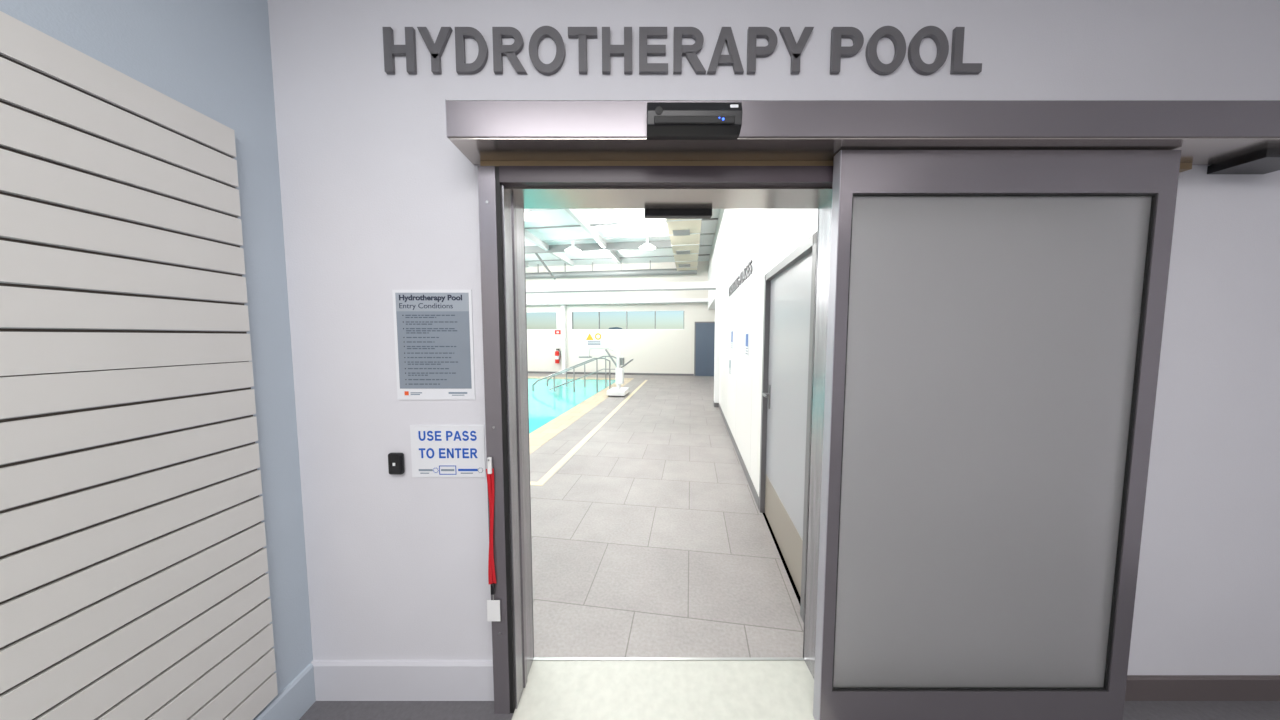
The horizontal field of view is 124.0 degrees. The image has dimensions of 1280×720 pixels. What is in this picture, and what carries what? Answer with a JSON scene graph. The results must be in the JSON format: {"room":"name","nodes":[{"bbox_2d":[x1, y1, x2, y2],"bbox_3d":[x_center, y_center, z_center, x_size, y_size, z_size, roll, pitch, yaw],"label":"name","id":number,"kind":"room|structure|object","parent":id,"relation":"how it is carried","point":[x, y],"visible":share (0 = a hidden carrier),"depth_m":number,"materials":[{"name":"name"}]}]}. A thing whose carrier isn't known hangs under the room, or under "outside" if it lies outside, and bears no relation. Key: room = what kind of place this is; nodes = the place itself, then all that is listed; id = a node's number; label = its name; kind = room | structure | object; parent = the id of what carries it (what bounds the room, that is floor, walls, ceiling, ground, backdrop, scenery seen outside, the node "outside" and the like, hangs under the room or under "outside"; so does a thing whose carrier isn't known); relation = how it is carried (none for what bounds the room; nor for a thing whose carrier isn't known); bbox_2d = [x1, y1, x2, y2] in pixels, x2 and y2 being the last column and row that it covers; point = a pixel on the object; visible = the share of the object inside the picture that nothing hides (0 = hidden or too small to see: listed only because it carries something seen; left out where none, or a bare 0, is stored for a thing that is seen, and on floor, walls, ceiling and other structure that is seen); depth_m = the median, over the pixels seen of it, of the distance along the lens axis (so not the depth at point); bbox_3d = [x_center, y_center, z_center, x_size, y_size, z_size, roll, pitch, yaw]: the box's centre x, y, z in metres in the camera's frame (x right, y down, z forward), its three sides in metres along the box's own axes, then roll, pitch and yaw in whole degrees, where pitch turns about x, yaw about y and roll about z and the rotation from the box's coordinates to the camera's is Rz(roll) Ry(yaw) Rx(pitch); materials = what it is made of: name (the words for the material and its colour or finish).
{"room":"recreation centre corridor","nodes":[
{"label":"recreation centre corridor","id":0,"kind":"room"},
{"bbox_2d":[0,0,312,693],"bbox_3d":[-1.450,0.087,-0.913,0.100,3.050,4.566,0,4,0],"label":"wall","id":1,"kind":"structure","parent":0,"point":[211,57],"depth_m":1.23,"materials":[{"name":"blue paint"}]},
{"bbox_2d":[0,11,277,719],"bbox_3d":[-1.389,0.342,-0.175,0.022,2.061,2.805,0,4,0],"label":"wall panel","id":2,"kind":"object","parent":1,"relation":"attached to","point":[134,579],"visible":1,"depth_m":0.90,"materials":[{"name":"beige wood"}]},
{"bbox_2d":[253,664,315,719],"bbox_3d":[-1.392,1.524,-0.824,0.016,0.170,4.550,0,4,0],"label":"baseboard","id":3,"kind":"structure","parent":1,"relation":"attached to","point":[298,696],"depth_m":1.36,"materials":[{"name":"blue paint"}]},
{"bbox_2d":[525,209,671,279],"bbox_3d":[-3.342,-3.282,9.911,8.400,0.689,7.009,1,4,8],"label":"ceiling beam","id":4,"kind":"structure","parent":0,"point":[601,245],"depth_m":10.62,"materials":[{"name":"white metal"}]},
{"bbox_2d":[526,260,696,278],"bbox_3d":[-2.386,-3.591,13.593,9.200,0.568,0.238,1,4,8],"label":"ventilation duct","id":5,"kind":"object","parent":4,"relation":"hanging from","point":[642,272],"visible":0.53,"depth_m":13.34,"materials":[{"name":"grey metal"}]},
{"bbox_2d":[666,219,701,270],"bbox_3d":[1.165,-3.317,8.773,0.770,0.465,8.100,1,4,8],"label":"ventilation duct","id":6,"kind":"object","parent":4,"relation":"hanging from","point":[684,234],"visible":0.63,"depth_m":8.92,"materials":[{"name":"beige metal"}]},
{"bbox_2d":[526,298,707,305],"bbox_3d":[-2.140,-2.329,13.834,9.640,0.160,0.421,1,4,8],"label":"ceiling beam","id":7,"kind":"structure","parent":0,"point":[695,300],"depth_m":13.50,"materials":[{"name":"white"}]},
{"bbox_2d":[525,261,714,373],"bbox_3d":[-1.425,-1.603,14.065,11.000,4.600,0.151,1,4,8],"label":"wall","id":8,"kind":"structure","parent":0,"point":[652,351],"depth_m":13.89,"materials":[{"name":"white paint"}]},
{"bbox_2d":[526,311,556,329],"bbox_3d":[-4.345,-1.661,14.483,1.700,0.780,0.081,1,4,9],"label":"window","id":9,"kind":"structure","parent":8,"relation":"in","point":[535,320],"depth_m":14.45,"materials":[{"name":"white"}]},
{"bbox_2d":[555,349,560,362],"bbox_3d":[-3.463,-0.169,14.270,0.197,0.610,0.229,-3,5,-41],"label":"fire extinguisher","id":10,"kind":"object","parent":8,"relation":"attached to","point":[557,350],"visible":1,"depth_m":14.21,"materials":[{"name":"red metal"}]},
{"bbox_2d":[585,333,602,345],"bbox_3d":[-1.907,-0.854,14.107,0.750,0.540,0.012,1,4,9],"label":"warning sign","id":11,"kind":"object","parent":8,"relation":"attached to","point":[591,339],"visible":1,"depth_m":14.11,"materials":[{"name":"white plastic"}]},
{"bbox_2d":[528,371,693,375],"bbox_3d":[-2.363,0.548,14.265,9.130,0.080,0.020,1,4,8],"label":"baseboard","id":12,"kind":"structure","parent":8,"relation":"attached to","point":[671,374],"depth_m":13.96,"materials":[{"name":"grey"}]},
{"bbox_2d":[572,310,683,329],"bbox_3d":[-0.538,-1.623,13.915,4.660,0.780,0.081,1,4,8],"label":"window","id":13,"kind":"structure","parent":8,"relation":"in","point":[644,319],"depth_m":13.89,"materials":[{"name":"white"}]},
{"bbox_2d":[694,322,714,375],"bbox_3d":[2.665,-0.433,13.434,1.020,2.150,0.042,1,4,9],"label":"door","id":14,"kind":"structure","parent":8,"relation":"in","point":[704,338],"depth_m":13.45,"materials":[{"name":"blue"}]},
{"bbox_2d":[526,281,715,293],"bbox_3d":[-3.046,-1.668,8.177,9.530,0.175,0.260,1,4,8],"label":"ceiling beam","id":15,"kind":"structure","parent":0,"point":[673,286],"depth_m":7.68,"materials":[{"name":"white"}]},
{"bbox_2d":[524,209,719,266],"bbox_3d":[-3.089,-3.487,7.324,9.860,0.130,13.594,1,4,8],"label":"ceiling","id":16,"kind":"structure","parent":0,"point":[552,226],"depth_m":9.71,"materials":[{"name":"white paint"}]},
{"bbox_2d":[524,209,537,220],"bbox_3d":[-2.496,-3.298,7.447,0.514,0.325,0.514,1,4,8],"label":"ceiling lamp","id":17,"kind":"object","parent":16,"relation":"hanging from","point":[529,215],"depth_m":7.41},
{"bbox_2d":[564,241,580,252],"bbox_3d":[-2.053,-3.498,10.408,0.514,0.325,0.514,1,4,8],"label":"ceiling lamp","id":18,"kind":"object","parent":16,"relation":"hanging from","point":[571,249],"depth_m":10.34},
{"bbox_2d":[639,238,655,249],"bbox_3d":[0.222,-3.475,10.069,0.514,0.325,0.514,1,4,8],"label":"ceiling lamp","id":19,"kind":"object","parent":16,"relation":"hanging from","point":[646,246],"depth_m":9.99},
{"bbox_2d":[528,373,803,656],"bbox_3d":[-2.483,1.097,7.492,10.900,0.100,13.494,1,4,8],"label":"pool deck","id":20,"kind":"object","parent":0,"point":[652,539],"visible":0.33,"depth_m":2.58,"materials":[{"name":"tile"}]},
{"bbox_2d":[561,305,566,373],"bbox_3d":[-4.639,-0.866,14.429,3.090,2.880,0.180,1,4,8],"label":"wall post","id":21,"kind":"object","parent":20,"relation":"on","point":[563,307],"visible":0.32,"depth_m":14.14,"materials":[{"name":"white"}]},
{"bbox_2d":[528,376,633,453],"bbox_3d":[-3.701,0.995,8.982,5.770,0.102,8.620,1,4,8],"label":"pool coping","id":22,"kind":"object","parent":20,"relation":"on","point":[540,436],"visible":0.2,"depth_m":6.55,"materials":[{"name":"tile"}]},
{"bbox_2d":[528,378,614,433],"bbox_3d":[-3.701,1.655,9.027,4.950,1.380,7.800,1,4,8],"label":"swimming pool","id":23,"kind":"object","parent":22,"relation":"in","point":[545,405],"visible":0.07,"depth_m":8.99,"materials":[{"name":"liquid"}]},
{"bbox_2d":[532,358,610,391],"bbox_3d":[-1.988,0.418,9.751,2.340,0.990,0.040,1,4,8],"label":"pool handrail","id":24,"kind":"object","parent":23,"relation":"attached to","point":[596,372],"visible":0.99,"depth_m":9.68,"materials":[{"name":"silver metal"}]},
{"bbox_2d":[547,356,616,386],"bbox_3d":[-1.840,0.351,10.738,2.340,0.990,0.040,1,4,8],"label":"pool handrail","id":25,"kind":"object","parent":23,"relation":"attached to","point":[605,369],"visible":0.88,"depth_m":10.70,"materials":[{"name":"silver metal"}]},
{"bbox_2d":[530,380,646,485],"bbox_3d":[-3.770,0.983,8.414,6.880,0.003,8.840,1,4,8],"label":"drain grate","id":26,"kind":"object","parent":20,"relation":"on","point":[551,472],"depth_m":4.61,"materials":[{"name":"beige"}]},
{"bbox_2d":[579,346,633,396],"bbox_3d":[-0.890,0.279,9.121,1.416,1.312,0.700,1,4,8],"label":"lift","id":27,"kind":"object","parent":20,"relation":"on","point":[619,371],"visible":1,"depth_m":9.00,"materials":[{"name":"white plastic"}]},
{"bbox_2d":[713,287,720,406],"bbox_3d":[1.783,-0.270,7.548,0.245,2.620,0.270,1,4,8],"label":"wall column","id":28,"kind":"structure","parent":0,"point":[718,289],"depth_m":7.44,"materials":[{"name":"white paint"}]},
{"bbox_2d":[708,209,817,495],"bbox_3d":[1.819,-1.204,7.422,0.137,4.500,12.053,1,4,8],"label":"wall","id":29,"kind":"structure","parent":0,"point":[766,237],"depth_m":3.88,"materials":[{"name":"white paint"}]},
{"bbox_2d":[729,359,730,374],"bbox_3d":[1.435,0.105,5.417,0.006,0.240,0.200,1,4,8],"label":"notice","id":30,"kind":"object","parent":29,"relation":"attached to","point":[729,359],"visible":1,"depth_m":5.36,"materials":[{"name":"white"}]},
{"bbox_2d":[731,330,732,349],"bbox_3d":[1.406,-0.301,5.191,0.006,0.300,0.220,1,4,8],"label":"notice","id":31,"kind":"object","parent":29,"relation":"attached to","point":[732,330],"visible":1,"depth_m":5.14,"materials":[{"name":"white paper"}]},
{"bbox_2d":[719,404,758,508],"bbox_3d":[1.412,1.146,5.283,0.022,0.100,4.510,1,4,8],"label":"baseboard","id":32,"kind":"structure","parent":29,"relation":"attached to","point":[754,492],"depth_m":4.02,"materials":[{"name":"grey"}]},
{"bbox_2d":[729,259,752,296],"bbox_3d":[1.349,-1.074,4.691,0.015,0.157,2.200,1,4,8],"label":"changing places lettering","id":33,"kind":"object","parent":29,"relation":"attached to","point":[742,276],"visible":1,"depth_m":4.30,"materials":[{"name":"grey"}]},
{"bbox_2d":[745,332,748,355],"bbox_3d":[1.199,-0.178,3.811,0.006,0.260,0.200,1,4,9],"label":"notice","id":34,"kind":"object","parent":29,"relation":"attached to","point":[747,333],"visible":1,"depth_m":3.76,"materials":[{"name":"white"}]},
{"bbox_2d":[759,231,816,622],"bbox_3d":[1.036,0.350,2.377,0.165,2.080,1.230,1,4,8],"label":"door","id":35,"kind":"structure","parent":29,"relation":"in","point":[789,287],"depth_m":2.28,"materials":[{"name":"grey"}]},
{"bbox_2d":[267,0,1279,674],"bbox_3d":[-3.750,-0.846,1.396,14.300,4.600,0.168,0,4,0],"label":"wall","id":36,"kind":"structure","parent":0,"point":[377,199],"depth_m":1.34,"materials":[{"name":"white paint"}]},
{"bbox_2d":[388,453,404,474],"bbox_3d":[-0.994,0.422,1.386,0.060,0.090,0.024,0,4,0],"label":"card reader","id":37,"kind":"object","parent":36,"relation":"attached to","point":[395,460],"visible":1,"depth_m":1.38,"materials":[{"name":"black plastic"}]},
{"bbox_2d":[310,660,493,700],"bbox_3d":[-1.004,1.370,1.454,0.793,0.170,0.016,0,4,0],"label":"baseboard","id":38,"kind":"structure","parent":36,"relation":"attached to","point":[335,680],"depth_m":1.45,"materials":[{"name":"white paint"}]},
{"bbox_2d":[392,290,474,399],"bbox_3d":[-0.825,-0.059,1.362,0.313,0.440,0.007,0,4,0],"label":"poster","id":39,"kind":"object","parent":36,"relation":"attached to","point":[434,343],"visible":1,"depth_m":1.36,"materials":[{"name":"white paper"}]},
{"bbox_2d":[410,425,485,476],"bbox_3d":[-0.786,0.374,1.392,0.300,0.218,0.005,0,4,0],"label":"sign","id":40,"kind":"object","parent":36,"relation":"attached to","point":[436,450],"visible":1,"depth_m":1.39,"materials":[{"name":"white"}]},
{"bbox_2d":[486,457,500,620],"bbox_3d":[-0.585,0.712,1.342,0.052,0.671,0.016,0,4,0],"label":"lanyard","id":41,"kind":"object","parent":36,"relation":"attached to","point":[493,606],"visible":1,"depth_m":1.34,"materials":[{"name":"red fabric"}]},
{"bbox_2d":[644,209,711,218],"bbox_3d":[0.170,-0.667,1.532,0.300,0.055,0.060,0,4,0],"label":"sensor","id":42,"kind":"object","parent":36,"relation":"attached to","point":[648,213],"visible":0.67,"depth_m":1.50,"materials":[{"name":"black plastic"}]},
{"bbox_2d":[382,26,981,74],"bbox_3d":[0.163,-1.166,1.282,2.249,0.166,0.014,0,4,0],"label":"lettering","id":43,"kind":"object","parent":36,"relation":"attached to","point":[436,49],"visible":1,"depth_m":1.28,"materials":[{"name":"grey"}]},
{"bbox_2d":[477,161,1191,713],"bbox_3d":[0.747,0.348,1.448,2.706,2.210,0.246,0,4,0],"label":"door frame","id":44,"kind":"structure","parent":36,"relation":"attached to","point":[505,188],"depth_m":1.35,"materials":[{"name":"grey metal"}]},
{"bbox_2d":[445,99,1279,173],"bbox_3d":[0.887,-0.793,1.222,3.066,0.158,0.184,0,4,0],"label":"operator","id":45,"kind":"object","parent":36,"relation":"attached to","point":[1228,136],"visible":0.92,"depth_m":1.13,"materials":[{"name":"grey"}]},
{"bbox_2d":[647,102,742,139],"bbox_3d":[0.173,-0.780,1.097,0.302,0.101,0.066,0,4,0],"label":"sensor","id":46,"kind":"object","parent":45,"relation":"attached to","point":[665,120],"visible":1,"depth_m":1.08,"materials":[{"name":"black plastic"}]},
{"bbox_2d":[813,150,1180,719],"bbox_3d":[1.302,0.355,1.289,1.195,2.193,0.045,0,4,0],"label":"sliding door","id":47,"kind":"structure","parent":36,"relation":"in","point":[995,323],"depth_m":1.27,"materials":[{"name":"grey metal"}]},
{"bbox_2d":[1125,675,1279,700],"bbox_3d":[2.050,1.405,1.456,2.500,0.100,0.016,0,4,0],"label":"baseboard","id":48,"kind":"structure","parent":36,"relation":"attached to","point":[1138,687],"depth_m":1.45,"materials":[{"name":"grey"}]},
{"bbox_2d":[299,657,1279,719],"bbox_3d":[0.950,1.652,-0.770,4.900,0.107,4.840,0,4,0],"label":"floor","id":49,"kind":"structure","parent":0,"point":[557,688],"depth_m":1.45,"materials":[{"name":"tile"}]}
]}

